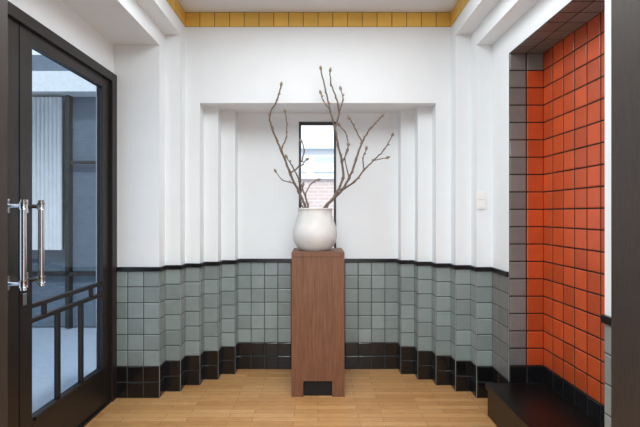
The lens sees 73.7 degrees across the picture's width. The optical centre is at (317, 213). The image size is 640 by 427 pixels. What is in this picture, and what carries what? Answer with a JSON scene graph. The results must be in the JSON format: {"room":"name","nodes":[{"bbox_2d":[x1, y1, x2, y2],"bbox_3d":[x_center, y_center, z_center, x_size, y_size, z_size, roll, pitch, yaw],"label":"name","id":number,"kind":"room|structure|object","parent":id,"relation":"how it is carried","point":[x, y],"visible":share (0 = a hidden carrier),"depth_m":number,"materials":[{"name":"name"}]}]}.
{"room":"entrance hall","nodes":[
{"label":"entrance hall","id":0,"kind":"room"},
{"bbox_2d":[8,0,237,397],"bbox_3d":[-1.297,-0.134,2.796,1.047,3.286,2.991,0,0,0],"label":"wall","id":1,"kind":"structure","parent":0,"point":[177,156],"depth_m":3.59,"materials":[{"name":"white paint"}]},
{"bbox_2d":[8,17,27,426],"bbox_3d":[-1.634,0.212,1.879,0.166,2.558,1.019,0,0,0],"label":"door","id":2,"kind":"structure","parent":1,"relation":"in","point":[14,205],"depth_m":2.34,"materials":[{"name":"black paint"}]},
{"bbox_2d":[8,1,116,426],"bbox_3d":[-1.725,0.186,2.402,0.156,2.644,2.202,0,0,0],"label":"trim","id":3,"kind":"structure","parent":1,"relation":"attached to","point":[15,13],"depth_m":3.42,"materials":[{"name":"black paint"}]},
{"bbox_2d":[19,24,108,426],"bbox_3d":[-1.634,0.212,2.911,0.166,2.558,1.027,0,0,0],"label":"door","id":4,"kind":"structure","parent":1,"relation":"in","point":[72,407],"depth_m":2.76,"materials":[{"name":"black paint"}]},
{"bbox_2d":[84,369,496,426],"bbox_3d":[0.000,1.552,1.062,4.682,0.087,6.459,0,0,0],"label":"floor","id":5,"kind":"structure","parent":0,"point":[247,397],"depth_m":3.36,"materials":[{"name":"brown wood"}]},
{"bbox_2d":[292,248,343,396],"bbox_3d":[0.000,0.911,3.732,0.437,1.196,0.425,0,0,0],"label":"wooden pedestal","id":6,"kind":"object","parent":5,"relation":"on","point":[317,276],"visible":1,"depth_m":3.52,"materials":[{"name":"brown wood"}]},
{"bbox_2d":[293,208,336,250],"bbox_3d":[-0.026,0.131,3.737,0.390,0.365,0.390,0,0,0],"label":"ceramic vase","id":7,"kind":"object","parent":6,"relation":"on","point":[314,229],"visible":1,"depth_m":3.59,"materials":[{"name":"ceramic"}]},
{"bbox_2d":[268,66,393,207],"bbox_3d":[0.128,-0.524,3.734,1.107,1.480,0.287,0,0,0],"label":"branches","id":8,"kind":"object","parent":7,"relation":"in","point":[337,193],"visible":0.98,"depth_m":3.68,"materials":[{"name":"brown plant"}]},
{"bbox_2d":[485,383,600,426],"bbox_3d":[1.471,1.387,2.523,0.437,0.243,1.351,0,0,0],"label":"stone bench","id":9,"kind":"object","parent":5,"relation":"on","point":[509,404],"visible":1,"depth_m":2.85,"materials":[{"name":"black stone"}]},
{"bbox_2d":[238,113,397,368],"bbox_3d":[0.000,-0.134,4.219,1.561,3.286,0.145,0,0,0],"label":"wall","id":10,"kind":"structure","parent":0,"point":[366,210],"depth_m":4.15,"materials":[{"name":"white paint"}]},
{"bbox_2d":[299,122,335,247],"bbox_3d":[-0.005,-0.271,4.177,0.362,1.253,0.056,0,0,0],"label":"trim","id":11,"kind":"structure","parent":10,"relation":"attached to","point":[299,122],"depth_m":4.15,"materials":[{"name":"black paint"}]},
{"bbox_2d":[300,124,334,247],"bbox_3d":[-0.005,-0.271,4.222,0.362,1.253,0.035,0,0,0],"label":"window","id":12,"kind":"structure","parent":10,"relation":"in","point":[300,124],"depth_m":4.21,"materials":[{"name":"clear glass"}]},
{"bbox_2d":[116,259,610,325],"bbox_3d":[0.376,0.451,3.203,3.640,0.035,2.004,0,0,37],"label":"trim","id":13,"kind":"structure","parent":10,"relation":"attached to","point":[605,319],"depth_m":3.74,"materials":[{"name":"black tile"}]},
{"bbox_2d":[200,27,435,112],"bbox_3d":[0.000,-1.378,3.958,2.081,0.799,0.390,0,0,0],"label":"wall header","id":14,"kind":"structure","parent":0,"point":[243,69],"depth_m":3.76,"materials":[{"name":"white paint"}]},
{"bbox_2d":[178,0,457,11],"bbox_3d":[0.000,-1.821,2.774,3.641,0.087,3.121,0,0,0],"label":"ceiling","id":15,"kind":"structure","parent":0,"point":[188,5],"depth_m":3.64,"materials":[{"name":"paint"}]},
{"bbox_2d":[0,0,639,426],"bbox_3d":[0.000,-0.134,1.236,4.682,3.286,0.130,0,0,0],"label":"wall","id":16,"kind":"structure","parent":0,"point":[625,14],"depth_m":1.26,"materials":[{"name":"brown paint"}]},
{"bbox_2d":[398,0,610,426],"bbox_3d":[1.298,-0.134,2.796,1.046,3.286,2.991,0,0,0],"label":"wall","id":17,"kind":"structure","parent":0,"point":[520,115],"depth_m":3.20,"materials":[{"name":"white paint"}]},
{"bbox_2d":[167,0,468,26],"bbox_3d":[0.000,-1.712,2.536,2.341,0.130,2.454,0,0,0],"label":"trim","id":18,"kind":"structure","parent":17,"relation":"attached to","point":[189,19],"depth_m":3.76,"materials":[{"name":"tile"}]},
{"bbox_2d":[477,191,485,208],"bbox_3d":[1.339,-0.113,3.495,0.075,0.147,0.016,0,0,0],"label":"light switch","id":19,"kind":"object","parent":17,"relation":"attached to","point":[481,195],"visible":1,"depth_m":3.49,"materials":[{"name":"white plastic"}]},
{"label":"outside","id":20,"kind":"structure","parent":0,"visible":0},
{"bbox_2d":[32,327,95,412],"bbox_3d":[-1.300,1.569,3.901,13.005,0.087,13.005,0,0,0],"label":"ground","id":21,"kind":"structure","parent":20,"point":[42,337],"depth_m":4.48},
{"bbox_2d":[32,55,95,327],"bbox_3d":[-3.988,-0.312,3.598,4.162,3.641,4.595,0,0,0],"label":"annex","id":22,"kind":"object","parent":21,"relation":"on","point":[63,102],"visible":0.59,"depth_m":5.71,"materials":[{"name":"grey paint"}]},
{"bbox_2d":[301,126,333,247],"bbox_3d":[0.867,-0.867,7.890,6.936,4.786,0.347,0,0,0],"label":"brick house","id":23,"kind":"structure","parent":21,"relation":"on","point":[318,141],"depth_m":7.80,"materials":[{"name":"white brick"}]}
]}

